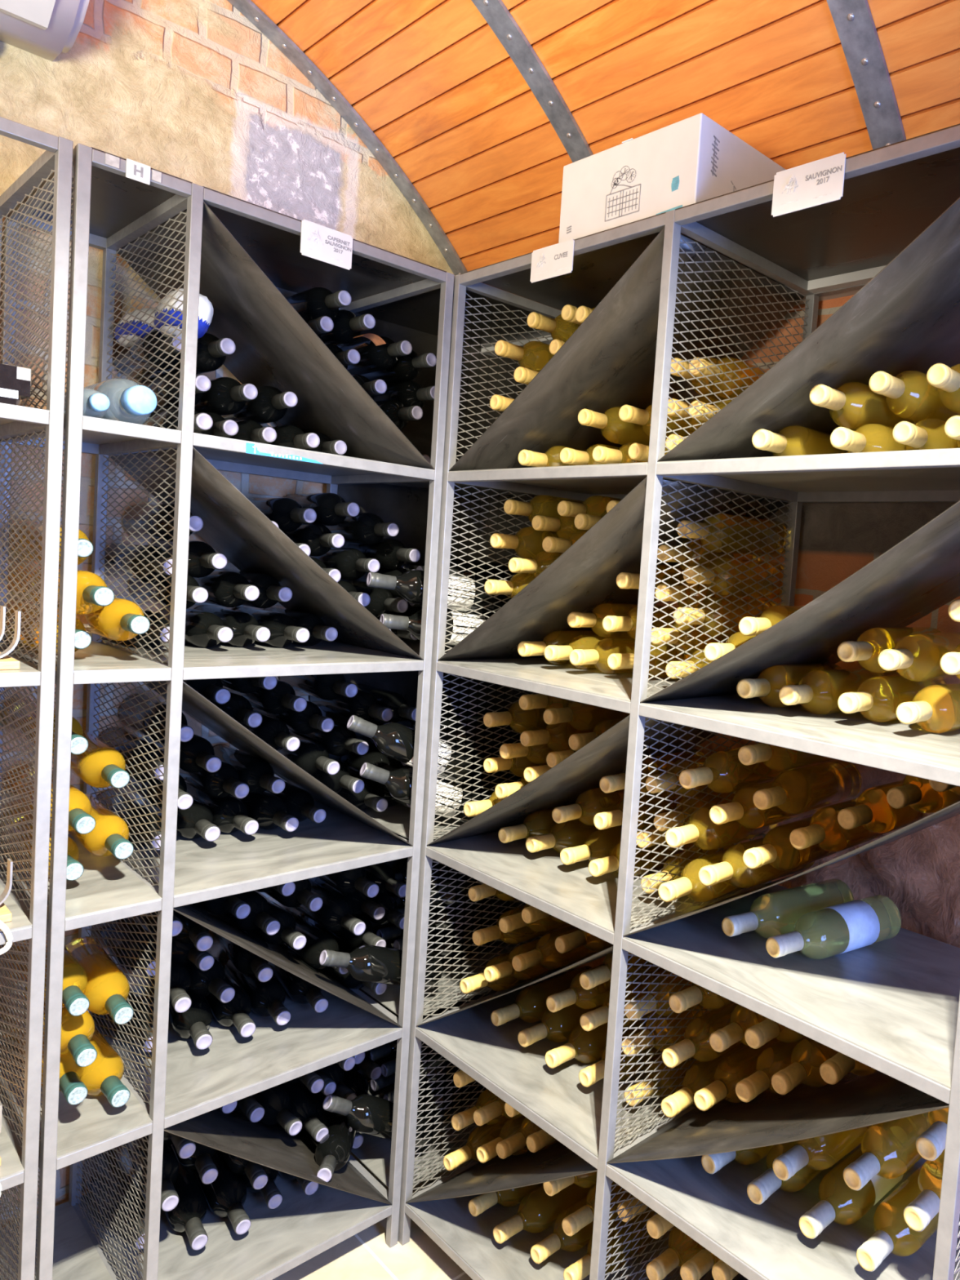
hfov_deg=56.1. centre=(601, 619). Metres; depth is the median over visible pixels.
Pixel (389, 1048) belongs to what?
wine bottle
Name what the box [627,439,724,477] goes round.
wine bottle
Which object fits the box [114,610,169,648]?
wine bottle
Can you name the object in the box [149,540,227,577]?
wine bottle
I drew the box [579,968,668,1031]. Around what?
wine bottle
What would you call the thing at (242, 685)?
wine bottle
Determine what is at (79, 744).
wine bottle
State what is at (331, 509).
wine bottle
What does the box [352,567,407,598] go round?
wine bottle
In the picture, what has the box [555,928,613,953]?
wine bottle
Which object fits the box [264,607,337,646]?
wine bottle
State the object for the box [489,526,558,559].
wine bottle
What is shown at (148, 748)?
wine bottle
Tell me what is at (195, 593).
wine bottle
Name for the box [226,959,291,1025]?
wine bottle
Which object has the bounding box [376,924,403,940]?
wine bottle
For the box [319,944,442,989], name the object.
wine bottle
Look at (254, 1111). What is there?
wine bottle
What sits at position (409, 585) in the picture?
wine bottle
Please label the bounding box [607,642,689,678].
wine bottle
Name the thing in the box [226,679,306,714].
wine bottle
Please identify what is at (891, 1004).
shelf
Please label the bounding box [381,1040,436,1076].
wine bottle
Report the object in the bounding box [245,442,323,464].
strip
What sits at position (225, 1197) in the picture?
wine bottle
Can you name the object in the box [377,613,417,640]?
wine bottle
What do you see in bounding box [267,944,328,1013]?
wine bottle
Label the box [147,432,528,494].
shelf
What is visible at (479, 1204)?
wine bottle
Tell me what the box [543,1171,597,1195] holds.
wine bottle
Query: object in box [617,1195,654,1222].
wine bottle
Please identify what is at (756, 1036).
wine bottle
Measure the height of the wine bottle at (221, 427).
0.079 m
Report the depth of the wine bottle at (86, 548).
1.65 m
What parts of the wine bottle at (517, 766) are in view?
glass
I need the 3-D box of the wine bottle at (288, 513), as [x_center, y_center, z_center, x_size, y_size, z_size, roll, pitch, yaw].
[-0.750,-0.244,2.057,0.302,0.080,0.079,7,4,43]
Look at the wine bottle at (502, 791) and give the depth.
2.00 m
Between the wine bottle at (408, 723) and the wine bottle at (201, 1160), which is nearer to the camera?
the wine bottle at (201, 1160)
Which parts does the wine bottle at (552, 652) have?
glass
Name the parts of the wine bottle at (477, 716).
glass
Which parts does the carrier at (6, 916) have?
rope handle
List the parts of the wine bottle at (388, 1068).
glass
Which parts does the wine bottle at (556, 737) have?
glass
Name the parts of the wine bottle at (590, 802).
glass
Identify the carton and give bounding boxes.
[558,112,785,243]
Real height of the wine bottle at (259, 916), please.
0.080 m
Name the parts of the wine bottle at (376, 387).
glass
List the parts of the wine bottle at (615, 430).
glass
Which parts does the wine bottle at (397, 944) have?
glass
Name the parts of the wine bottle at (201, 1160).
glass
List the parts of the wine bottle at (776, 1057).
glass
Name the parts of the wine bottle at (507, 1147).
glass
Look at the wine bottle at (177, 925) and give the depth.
1.79 m
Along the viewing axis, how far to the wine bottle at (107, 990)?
1.69 m
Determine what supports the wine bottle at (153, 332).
on the wine bottle at (203, 384)
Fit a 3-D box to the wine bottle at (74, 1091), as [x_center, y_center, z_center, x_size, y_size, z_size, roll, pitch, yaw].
[-1.037,0.830,1.684,0.302,0.081,0.079,7,5,44]
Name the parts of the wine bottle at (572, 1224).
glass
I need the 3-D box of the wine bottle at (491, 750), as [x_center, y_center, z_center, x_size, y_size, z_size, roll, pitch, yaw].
[-0.349,0.375,2.378,0.301,0.079,0.079,1,5,-45]
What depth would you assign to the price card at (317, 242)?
1.72 m
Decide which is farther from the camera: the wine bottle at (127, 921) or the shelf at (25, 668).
the wine bottle at (127, 921)
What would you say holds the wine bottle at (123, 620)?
on the wine rack at (175, 233)
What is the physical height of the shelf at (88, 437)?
0.002 m
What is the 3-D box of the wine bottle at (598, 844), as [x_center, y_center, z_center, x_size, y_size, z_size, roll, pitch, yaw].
[0.030,0.501,1.978,0.301,0.079,0.079,1,5,-45]
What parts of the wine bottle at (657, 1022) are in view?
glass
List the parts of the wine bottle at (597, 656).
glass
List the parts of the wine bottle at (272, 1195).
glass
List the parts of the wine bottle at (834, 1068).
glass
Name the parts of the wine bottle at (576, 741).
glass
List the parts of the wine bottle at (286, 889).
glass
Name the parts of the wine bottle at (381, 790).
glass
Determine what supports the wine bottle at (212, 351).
on the wine bottle at (226, 396)
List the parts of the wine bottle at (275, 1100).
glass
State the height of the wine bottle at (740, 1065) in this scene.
0.080 m
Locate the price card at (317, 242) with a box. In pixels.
[300,219,352,270]
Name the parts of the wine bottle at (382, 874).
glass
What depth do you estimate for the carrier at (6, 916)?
1.47 m
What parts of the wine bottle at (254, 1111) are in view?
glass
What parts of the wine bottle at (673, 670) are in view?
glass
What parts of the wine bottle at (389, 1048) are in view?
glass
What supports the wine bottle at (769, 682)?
in the wine rack at (707, 278)
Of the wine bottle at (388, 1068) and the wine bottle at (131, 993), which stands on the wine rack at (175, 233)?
the wine bottle at (131, 993)
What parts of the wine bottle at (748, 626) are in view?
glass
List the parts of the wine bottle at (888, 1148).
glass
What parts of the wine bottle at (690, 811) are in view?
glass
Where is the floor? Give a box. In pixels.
[272,1151,472,1279]
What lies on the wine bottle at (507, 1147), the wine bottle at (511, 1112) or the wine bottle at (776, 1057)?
the wine bottle at (511, 1112)
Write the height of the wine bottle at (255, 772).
0.080 m
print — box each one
[306,247,345,262]
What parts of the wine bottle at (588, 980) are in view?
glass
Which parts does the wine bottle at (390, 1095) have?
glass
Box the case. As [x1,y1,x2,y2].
[0,363,30,404]
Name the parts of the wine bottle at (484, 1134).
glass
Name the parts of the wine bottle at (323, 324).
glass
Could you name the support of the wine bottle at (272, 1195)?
on the wine rack at (175, 233)
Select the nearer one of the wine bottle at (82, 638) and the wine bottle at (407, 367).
the wine bottle at (82, 638)
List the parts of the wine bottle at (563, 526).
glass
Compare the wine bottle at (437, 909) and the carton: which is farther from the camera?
the wine bottle at (437, 909)
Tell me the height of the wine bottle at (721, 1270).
0.080 m
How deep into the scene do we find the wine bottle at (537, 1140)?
1.89 m
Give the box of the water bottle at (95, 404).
[63,388,110,417]
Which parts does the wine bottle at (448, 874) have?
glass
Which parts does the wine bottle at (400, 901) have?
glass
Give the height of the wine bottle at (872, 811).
0.079 m
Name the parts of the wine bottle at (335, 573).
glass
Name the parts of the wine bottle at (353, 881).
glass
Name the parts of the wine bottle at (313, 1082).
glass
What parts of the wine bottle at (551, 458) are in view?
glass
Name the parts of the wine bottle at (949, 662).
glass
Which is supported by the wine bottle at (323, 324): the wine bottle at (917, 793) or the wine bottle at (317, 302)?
the wine bottle at (317, 302)
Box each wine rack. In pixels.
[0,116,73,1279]
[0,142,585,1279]
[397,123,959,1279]
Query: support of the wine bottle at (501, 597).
on the wine bottle
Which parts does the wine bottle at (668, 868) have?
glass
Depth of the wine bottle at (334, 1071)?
2.21 m
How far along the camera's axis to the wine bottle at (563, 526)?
2.03 m
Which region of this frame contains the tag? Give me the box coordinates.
[125,158,150,185]
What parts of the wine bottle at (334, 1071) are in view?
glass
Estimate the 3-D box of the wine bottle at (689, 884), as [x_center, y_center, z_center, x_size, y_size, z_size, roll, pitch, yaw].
[0.215,0.487,1.692,0.078,0.079,0.301,7,4,42]
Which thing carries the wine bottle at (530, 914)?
on the wine bottle at (508, 923)
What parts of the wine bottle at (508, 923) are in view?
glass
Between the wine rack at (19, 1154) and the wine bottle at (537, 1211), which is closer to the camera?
the wine rack at (19, 1154)
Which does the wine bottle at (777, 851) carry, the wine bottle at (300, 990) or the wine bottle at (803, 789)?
the wine bottle at (803, 789)
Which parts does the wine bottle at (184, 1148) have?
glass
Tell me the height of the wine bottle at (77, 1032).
0.080 m
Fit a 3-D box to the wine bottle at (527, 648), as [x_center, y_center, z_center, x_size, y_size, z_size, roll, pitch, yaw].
[-0.071,0.064,2.087,0.079,0.081,0.302,7,5,44]
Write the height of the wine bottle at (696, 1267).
0.080 m
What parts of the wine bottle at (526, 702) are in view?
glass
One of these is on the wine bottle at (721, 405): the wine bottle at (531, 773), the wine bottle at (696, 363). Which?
the wine bottle at (696, 363)
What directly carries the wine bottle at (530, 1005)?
on the wine rack at (707, 278)
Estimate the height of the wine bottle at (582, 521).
0.079 m
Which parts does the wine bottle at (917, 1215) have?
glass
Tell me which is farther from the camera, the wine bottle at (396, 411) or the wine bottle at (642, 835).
the wine bottle at (396, 411)
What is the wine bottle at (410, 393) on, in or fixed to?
on the wine bottle at (396, 411)
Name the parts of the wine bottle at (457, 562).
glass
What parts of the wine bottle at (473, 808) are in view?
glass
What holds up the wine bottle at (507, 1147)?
in the wine rack at (707, 278)
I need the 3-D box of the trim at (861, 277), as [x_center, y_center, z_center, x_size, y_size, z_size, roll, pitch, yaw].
[0.908,-0.633,1.396,3.527,0.034,0.076,7,5,44]
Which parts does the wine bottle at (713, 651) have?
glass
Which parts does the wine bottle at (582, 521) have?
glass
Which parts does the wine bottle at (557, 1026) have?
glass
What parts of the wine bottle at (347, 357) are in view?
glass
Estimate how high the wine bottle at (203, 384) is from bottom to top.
0.080 m
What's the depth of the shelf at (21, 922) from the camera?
1.51 m
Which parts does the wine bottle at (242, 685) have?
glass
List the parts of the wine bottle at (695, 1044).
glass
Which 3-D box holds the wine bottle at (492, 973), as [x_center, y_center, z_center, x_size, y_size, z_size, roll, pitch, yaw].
[-0.155,0.814,2.138,0.079,0.081,0.302,7,4,43]
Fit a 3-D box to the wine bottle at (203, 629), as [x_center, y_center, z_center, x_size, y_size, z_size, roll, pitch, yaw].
[-0.885,0.019,1.952,0.079,0.080,0.302,1,5,-45]
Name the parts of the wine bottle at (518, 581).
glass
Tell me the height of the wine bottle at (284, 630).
0.079 m
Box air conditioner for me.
[0,0,89,61]
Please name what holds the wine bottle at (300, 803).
on the wine rack at (175, 233)
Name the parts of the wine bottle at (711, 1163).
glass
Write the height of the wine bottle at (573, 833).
0.080 m
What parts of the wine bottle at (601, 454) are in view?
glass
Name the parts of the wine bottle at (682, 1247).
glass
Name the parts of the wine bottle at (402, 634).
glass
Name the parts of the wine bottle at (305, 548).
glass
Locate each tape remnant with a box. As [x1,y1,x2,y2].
[105,153,119,168]
[151,169,161,182]
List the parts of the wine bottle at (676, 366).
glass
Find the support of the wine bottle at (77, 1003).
on the wine bottle at (77, 1032)
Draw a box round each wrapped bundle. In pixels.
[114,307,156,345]
[153,288,213,338]
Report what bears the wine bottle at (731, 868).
in the wine rack at (707, 278)
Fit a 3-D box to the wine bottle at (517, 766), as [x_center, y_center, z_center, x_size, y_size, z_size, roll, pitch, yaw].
[-0.159,0.338,2.163,0.079,0.079,0.301,5,3,44]
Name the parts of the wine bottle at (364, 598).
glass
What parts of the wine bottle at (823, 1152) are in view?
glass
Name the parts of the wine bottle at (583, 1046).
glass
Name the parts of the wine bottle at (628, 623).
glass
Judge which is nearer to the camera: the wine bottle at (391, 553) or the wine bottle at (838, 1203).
the wine bottle at (838, 1203)
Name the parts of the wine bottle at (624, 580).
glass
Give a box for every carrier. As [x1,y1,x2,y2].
[0,605,20,670]
[0,857,13,955]
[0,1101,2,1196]
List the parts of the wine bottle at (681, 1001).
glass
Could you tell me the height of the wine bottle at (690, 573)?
0.079 m
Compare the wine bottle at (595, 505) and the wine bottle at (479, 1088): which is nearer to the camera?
the wine bottle at (595, 505)
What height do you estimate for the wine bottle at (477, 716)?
0.079 m
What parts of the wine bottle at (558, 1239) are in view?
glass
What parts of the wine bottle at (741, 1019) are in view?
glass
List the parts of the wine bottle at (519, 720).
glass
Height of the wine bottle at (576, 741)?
0.080 m
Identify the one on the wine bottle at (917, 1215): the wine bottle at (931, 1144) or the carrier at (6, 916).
the wine bottle at (931, 1144)
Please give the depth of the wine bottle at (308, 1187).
2.03 m
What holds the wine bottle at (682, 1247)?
in the wine rack at (707, 278)
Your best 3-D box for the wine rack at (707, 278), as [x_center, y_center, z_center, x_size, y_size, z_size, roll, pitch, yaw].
[0.209,0.403,1.746,1.239,2.210,0.475,7,5,44]
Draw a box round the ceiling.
[250,0,959,310]
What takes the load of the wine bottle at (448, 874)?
on the wine bottle at (402, 910)
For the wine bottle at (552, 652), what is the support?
on the wine rack at (707, 278)
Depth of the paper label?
2.07 m
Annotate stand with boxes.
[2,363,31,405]
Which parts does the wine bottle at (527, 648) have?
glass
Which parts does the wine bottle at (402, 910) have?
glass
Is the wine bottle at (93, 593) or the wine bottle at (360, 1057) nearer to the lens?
the wine bottle at (93, 593)
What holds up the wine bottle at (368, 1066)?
on the wine bottle at (355, 1081)
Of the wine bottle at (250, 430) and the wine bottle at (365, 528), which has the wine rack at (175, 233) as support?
the wine bottle at (250, 430)
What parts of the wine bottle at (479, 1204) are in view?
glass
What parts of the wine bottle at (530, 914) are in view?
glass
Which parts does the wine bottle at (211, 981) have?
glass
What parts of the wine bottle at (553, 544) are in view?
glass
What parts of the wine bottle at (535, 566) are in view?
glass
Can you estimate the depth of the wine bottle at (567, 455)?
1.93 m
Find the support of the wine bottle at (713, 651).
in the wine rack at (707, 278)
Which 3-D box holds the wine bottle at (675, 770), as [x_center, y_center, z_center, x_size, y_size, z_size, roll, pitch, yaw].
[0.201,0.318,1.813,0.079,0.079,0.302,7,5,44]
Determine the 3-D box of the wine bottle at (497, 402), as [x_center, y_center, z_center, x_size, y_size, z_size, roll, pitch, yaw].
[-0.132,-0.483,2.081,0.301,0.079,0.079,1,5,-45]
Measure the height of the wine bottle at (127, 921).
0.081 m
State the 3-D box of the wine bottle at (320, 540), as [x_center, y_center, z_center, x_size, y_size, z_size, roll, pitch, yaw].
[-0.700,-0.192,2.115,0.079,0.079,0.301,1,5,-45]
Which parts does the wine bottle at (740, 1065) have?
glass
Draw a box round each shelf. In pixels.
[0,402,48,425]
[0,661,40,674]
[0,833,161,919]
[0,884,32,933]
[0,1036,152,1158]
[0,1123,24,1179]
[0,1200,112,1279]
[4,640,171,672]
[62,415,181,444]
[80,1080,478,1279]
[92,936,511,1118]
[101,638,455,668]
[125,800,462,896]
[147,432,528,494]
[405,1164,707,1279]
[416,970,667,1158]
[426,831,742,933]
[437,657,684,702]
[448,462,740,494]
[606,1106,959,1279]
[622,884,959,1088]
[640,693,959,770]
[657,448,959,492]
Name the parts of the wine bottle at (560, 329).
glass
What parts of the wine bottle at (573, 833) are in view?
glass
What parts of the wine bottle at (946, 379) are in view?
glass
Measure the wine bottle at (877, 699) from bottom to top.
0.080 m
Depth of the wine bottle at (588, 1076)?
1.84 m
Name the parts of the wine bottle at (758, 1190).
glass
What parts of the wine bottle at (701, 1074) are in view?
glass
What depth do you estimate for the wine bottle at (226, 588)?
1.91 m
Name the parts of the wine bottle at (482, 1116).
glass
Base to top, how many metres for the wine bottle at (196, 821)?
0.080 m
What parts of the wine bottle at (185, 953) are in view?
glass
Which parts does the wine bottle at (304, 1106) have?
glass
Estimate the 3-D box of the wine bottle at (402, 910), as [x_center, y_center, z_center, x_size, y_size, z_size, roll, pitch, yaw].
[-0.447,0.786,2.453,0.079,0.079,0.301,7,5,45]
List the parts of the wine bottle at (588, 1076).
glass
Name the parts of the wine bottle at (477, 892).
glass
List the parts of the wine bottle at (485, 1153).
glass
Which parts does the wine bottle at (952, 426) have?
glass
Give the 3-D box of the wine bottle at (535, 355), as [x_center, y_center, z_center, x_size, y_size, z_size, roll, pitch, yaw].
[-0.123,-0.602,2.080,0.079,0.080,0.302,7,5,44]
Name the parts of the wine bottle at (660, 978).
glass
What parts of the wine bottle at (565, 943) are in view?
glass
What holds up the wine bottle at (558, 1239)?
on the wine rack at (707, 278)
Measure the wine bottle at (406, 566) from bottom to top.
0.079 m
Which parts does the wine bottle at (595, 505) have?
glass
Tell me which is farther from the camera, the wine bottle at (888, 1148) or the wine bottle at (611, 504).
the wine bottle at (611, 504)
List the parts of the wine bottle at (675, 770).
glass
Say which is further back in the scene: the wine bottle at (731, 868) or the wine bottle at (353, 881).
the wine bottle at (353, 881)
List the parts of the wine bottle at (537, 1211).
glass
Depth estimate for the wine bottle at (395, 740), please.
2.02 m
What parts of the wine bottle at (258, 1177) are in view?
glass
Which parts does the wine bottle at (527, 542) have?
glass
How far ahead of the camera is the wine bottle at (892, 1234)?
1.41 m
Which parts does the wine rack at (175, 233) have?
post, panel, rail, panel, rail, panel, rail, panel, rail, rail, panel, rail, rail, post, post, rail, rail, panel, rail, panel, rail, panel, rail, rail, rail, rail, panel, rail, rail, panel, rail, post, rail, rail, rail, rail, rail, rail, rail, post, rail, rail, rail, corner panel, rail, rail, corner panel, corner panel, corner panel, corner panel, post, corner panel, corner panel, corner panel, corner panel, corner panel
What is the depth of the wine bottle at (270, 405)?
1.94 m
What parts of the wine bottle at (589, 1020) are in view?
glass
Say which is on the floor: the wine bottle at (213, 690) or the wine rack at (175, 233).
the wine rack at (175, 233)
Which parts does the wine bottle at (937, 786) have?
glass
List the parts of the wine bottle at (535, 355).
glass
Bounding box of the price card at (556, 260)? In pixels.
[530,239,574,283]
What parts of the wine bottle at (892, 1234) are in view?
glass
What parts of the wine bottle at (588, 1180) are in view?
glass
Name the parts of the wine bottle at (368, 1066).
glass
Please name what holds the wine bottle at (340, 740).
on the wine bottle at (343, 780)
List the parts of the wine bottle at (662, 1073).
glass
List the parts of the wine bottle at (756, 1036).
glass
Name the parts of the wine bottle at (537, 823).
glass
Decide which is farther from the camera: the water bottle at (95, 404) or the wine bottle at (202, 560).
the wine bottle at (202, 560)
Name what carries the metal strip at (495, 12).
attached to the ceiling
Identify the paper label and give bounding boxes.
[352,333,386,346]
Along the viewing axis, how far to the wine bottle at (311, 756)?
2.10 m
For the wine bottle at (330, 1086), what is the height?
0.080 m
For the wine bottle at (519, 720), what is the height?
0.079 m
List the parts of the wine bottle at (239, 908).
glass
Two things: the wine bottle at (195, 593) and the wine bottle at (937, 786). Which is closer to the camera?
the wine bottle at (937, 786)
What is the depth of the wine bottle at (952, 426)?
1.33 m
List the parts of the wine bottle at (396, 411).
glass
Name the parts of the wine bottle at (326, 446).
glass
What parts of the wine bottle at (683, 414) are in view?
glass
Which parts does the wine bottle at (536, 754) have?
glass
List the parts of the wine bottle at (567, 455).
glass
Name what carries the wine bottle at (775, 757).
on the wine bottle at (803, 789)
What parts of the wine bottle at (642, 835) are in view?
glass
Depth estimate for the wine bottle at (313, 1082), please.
2.03 m
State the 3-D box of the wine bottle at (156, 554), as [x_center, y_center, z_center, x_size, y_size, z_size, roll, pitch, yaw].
[-0.958,-0.118,1.860,0.301,0.079,0.079,7,5,43]
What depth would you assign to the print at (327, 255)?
1.72 m
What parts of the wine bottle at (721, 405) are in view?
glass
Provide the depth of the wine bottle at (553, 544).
1.95 m
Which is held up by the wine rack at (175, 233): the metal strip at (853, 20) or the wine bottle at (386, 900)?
the wine bottle at (386, 900)
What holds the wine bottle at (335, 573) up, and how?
on the wine rack at (175, 233)
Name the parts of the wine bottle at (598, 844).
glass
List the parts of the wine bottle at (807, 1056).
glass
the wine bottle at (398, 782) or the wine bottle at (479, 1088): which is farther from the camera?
the wine bottle at (479, 1088)
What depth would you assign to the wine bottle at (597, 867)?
1.86 m
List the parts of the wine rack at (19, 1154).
post, panel, rail, rail, panel, rail, rail, panel, rail, rail, rail, panel, rail, rail, panel, rail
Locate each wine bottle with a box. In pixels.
[2,812,84,880]
[6,698,88,755]
[8,606,91,653]
[11,1012,88,1105]
[15,930,89,1016]
[17,524,93,566]
[17,770,95,834]
[22,984,97,1066]
[27,568,114,614]
[66,937,133,1024]
[68,793,133,859]
[70,729,129,788]
[75,596,150,640]
[80,1026,130,1107]
[82,1149,146,1249]
[84,377,156,424]
[91,916,156,976]
[96,789,161,850]
[96,987,153,1052]
[98,727,164,780]
[104,542,172,583]
[112,329,181,377]
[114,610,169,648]
[119,694,194,743]
[122,503,203,542]
[124,1135,178,1211]
[125,774,193,809]
[128,574,208,608]
[134,915,214,970]
[136,368,211,412]
[137,910,182,936]
[138,405,213,450]
[138,955,191,1013]
[146,733,222,773]
[146,795,220,841]
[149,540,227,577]
[158,333,235,375]
[160,607,233,648]
[163,1131,195,1159]
[164,1145,208,1250]
[168,990,213,1049]
[172,1142,217,1184]
[173,902,213,951]
[178,760,248,798]
[182,678,231,704]
[185,957,235,1003]
[186,783,258,835]
[193,1149,251,1235]
[194,377,257,416]
[194,568,259,607]
[195,605,270,647]
[200,893,250,919]
[202,412,239,438]
[204,956,256,1037]
[213,691,262,728]
[213,744,285,793]
[213,915,273,982]
[218,1100,237,1113]
[219,676,277,693]
[219,1151,268,1189]
[222,386,297,424]
[223,890,279,935]
[224,569,292,608]
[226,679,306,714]
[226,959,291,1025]
[229,419,276,444]
[231,791,298,831]
[232,1093,264,1122]
[235,607,309,648]
[240,1164,282,1208]
[244,708,300,751]
[247,497,316,532]
[253,700,333,734]
[253,890,306,950]
[253,1084,302,1135]
[254,881,295,896]
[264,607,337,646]
[264,879,322,911]
[266,425,319,449]
[266,781,326,822]
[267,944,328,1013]
[275,420,282,426]
[277,1170,318,1195]
[278,730,339,775]
[279,673,357,700]
[280,1081,328,1142]
[281,911,348,974]
[283,532,311,555]
[284,493,359,526]
[285,287,351,320]
[285,522,344,556]
[286,1071,324,1093]
[289,720,368,755]
[293,878,365,935]
[297,311,333,337]
[297,1066,336,1095]
[301,1085,328,1125]
[304,431,346,455]
[309,547,379,580]
[310,556,341,582]
[310,688,392,721]
[311,757,364,793]
[314,876,385,919]
[314,915,386,947]
[315,1062,356,1100]
[315,1111,357,1182]
[316,866,378,897]
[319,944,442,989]
[320,309,375,346]
[321,932,386,995]
[322,1093,434,1148]
[323,1097,363,1148]
[325,344,359,368]
[325,512,399,544]
[328,748,397,782]
[336,774,387,812]
[336,1056,355,1071]
[337,580,370,606]
[340,336,412,374]
[341,1067,368,1096]
[346,537,420,569]
[346,715,471,783]
[348,1049,382,1079]
[351,374,386,399]
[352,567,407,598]
[352,584,408,618]
[354,1052,364,1064]
[355,683,416,722]
[355,719,386,752]
[357,454,431,475]
[359,762,482,823]
[360,350,436,384]
[361,892,404,928]
[364,862,406,897]
[366,569,497,614]
[369,1039,409,1061]
[370,782,410,807]
[370,1072,395,1091]
[373,380,435,408]
[375,399,422,430]
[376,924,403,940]
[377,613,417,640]
[379,609,491,644]
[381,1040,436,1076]
[382,1082,432,1102]
[387,706,484,727]
[392,895,405,907]
[393,928,442,949]
[395,859,444,883]
[397,902,439,915]
[398,866,462,897]
[400,562,424,570]
[406,1053,461,1086]
[408,602,452,611]
[409,711,501,744]
[416,559,485,570]
[417,874,496,907]
[417,1080,486,1115]
[426,718,521,751]
[426,918,506,962]
[428,897,510,933]
[443,1118,509,1171]
[448,560,517,581]
[448,769,521,799]
[451,1088,507,1130]
[453,1070,475,1088]
[457,594,511,615]
[459,951,563,994]
[463,791,504,817]
[464,746,501,775]
[468,883,515,901]
[468,1182,543,1216]
[472,905,571,945]
[473,1096,523,1125]
[476,1115,528,1163]
[483,701,547,733]
[483,756,546,777]
[484,573,534,598]
[484,938,585,982]
[489,394,514,411]
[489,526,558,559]
[490,965,591,1026]
[493,1183,591,1244]
[494,339,553,372]
[494,775,528,799]
[496,1117,557,1159]
[497,803,574,843]
[498,903,567,933]
[499,742,555,764]
[503,494,583,523]
[504,1102,519,1117]
[508,551,563,577]
[511,924,606,971]
[513,366,538,384]
[517,445,586,466]
[517,630,596,664]
[517,1004,603,1047]
[519,693,571,710]
[520,721,592,751]
[521,906,565,923]
[523,764,551,782]
[525,818,599,853]
[526,1128,561,1152]
[527,311,580,342]
[530,1195,593,1263]
[532,514,588,538]
[542,529,587,552]
[543,635,618,669]
[543,700,630,730]
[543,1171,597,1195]
[544,1015,649,1068]
[546,747,577,768]
[546,964,610,1012]
[549,338,564,355]
[551,787,624,826]
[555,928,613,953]
[557,495,622,517]
[560,444,619,465]
[560,825,637,865]
[561,304,596,324]
[561,1179,633,1235]
[563,1208,674,1279]
[567,603,664,637]
[568,637,635,674]
[568,717,625,750]
[573,510,607,529]
[575,305,593,323]
[577,406,649,444]
[578,1024,662,1087]
[579,951,664,990]
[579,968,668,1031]
[588,842,696,876]
[592,441,648,463]
[593,790,682,832]
[599,749,704,796]
[602,605,679,639]
[606,500,619,512]
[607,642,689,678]
[616,564,684,601]
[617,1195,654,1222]
[618,404,693,439]
[621,1004,710,1056]
[623,1055,699,1106]
[624,971,691,1020]
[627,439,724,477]
[635,828,695,851]
[640,841,742,893]
[645,754,716,797]
[645,1226,701,1279]
[646,1213,674,1239]
[651,622,730,654]
[653,791,737,831]
[654,578,759,608]
[657,537,761,570]
[657,848,741,902]
[661,1044,745,1118]
[662,1001,742,1067]
[665,434,686,449]
[665,648,712,678]
[665,800,777,850]
[667,395,719,431]
[669,982,733,1013]
[670,357,726,399]
[673,597,778,635]
[676,513,786,556]
[679,747,795,793]
[680,1245,719,1279]
[683,557,784,598]
[688,357,767,398]
[688,398,733,421]
[693,1037,779,1111]
[698,837,814,888]
[701,1145,773,1173]
[703,631,756,661]
[709,780,822,828]
[709,1004,765,1052]
[711,1259,738,1279]
[721,878,853,938]
[735,1036,806,1102]
[736,662,841,707]
[737,742,834,770]
[738,604,804,635]
[742,816,844,871]
[744,1017,805,1048]
[746,1141,823,1204]
[751,425,848,456]
[752,760,862,813]
[765,894,901,959]
[771,1036,836,1094]
[772,1124,871,1180]
[778,667,883,714]
[789,797,899,852]
[799,1145,914,1239]
[809,382,915,431]
[819,1051,877,1084]
[830,423,906,453]
[837,626,941,673]
[837,674,946,722]
[837,779,935,833]
[843,1111,930,1190]
[856,1160,938,1271]
[868,370,959,423]
[877,631,959,681]
[886,774,959,813]
[892,417,958,450]
[896,682,959,733]
[903,1148,945,1231]
[915,1107,948,1160]
[926,363,959,414]
[928,779,959,795]
[939,643,959,679]
[943,415,959,448]
[947,599,959,622]
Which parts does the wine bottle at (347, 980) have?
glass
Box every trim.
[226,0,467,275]
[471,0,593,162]
[480,265,886,356]
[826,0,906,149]
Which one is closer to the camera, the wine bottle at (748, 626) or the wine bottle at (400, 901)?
the wine bottle at (748, 626)
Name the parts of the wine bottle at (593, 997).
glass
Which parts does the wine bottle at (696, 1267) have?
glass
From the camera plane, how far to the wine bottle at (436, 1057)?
2.37 m
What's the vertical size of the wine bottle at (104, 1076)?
0.080 m
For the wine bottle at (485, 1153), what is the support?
in the wine rack at (707, 278)
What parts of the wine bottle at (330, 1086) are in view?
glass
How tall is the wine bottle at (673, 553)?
0.079 m
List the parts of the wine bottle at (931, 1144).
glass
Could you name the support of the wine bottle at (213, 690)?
on the wine rack at (175, 233)
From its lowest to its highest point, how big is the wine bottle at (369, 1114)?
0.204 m
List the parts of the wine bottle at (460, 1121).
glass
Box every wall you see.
[0,0,484,1227]
[484,294,959,1159]
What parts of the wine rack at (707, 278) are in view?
post, rail, rail, panel, panel, panel, rail, panel, panel, rail, rail, rail, rail, rail, rail, rail, post, rail, panel, panel, rail, rail, rail, panel, rail, panel, rail, panel, rail, rail, post, rail, rail, rail, rail, rail, post, panel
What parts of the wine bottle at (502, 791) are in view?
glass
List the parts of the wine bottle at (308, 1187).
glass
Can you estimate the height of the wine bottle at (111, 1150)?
0.079 m
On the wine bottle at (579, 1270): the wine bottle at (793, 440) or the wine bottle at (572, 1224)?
the wine bottle at (572, 1224)

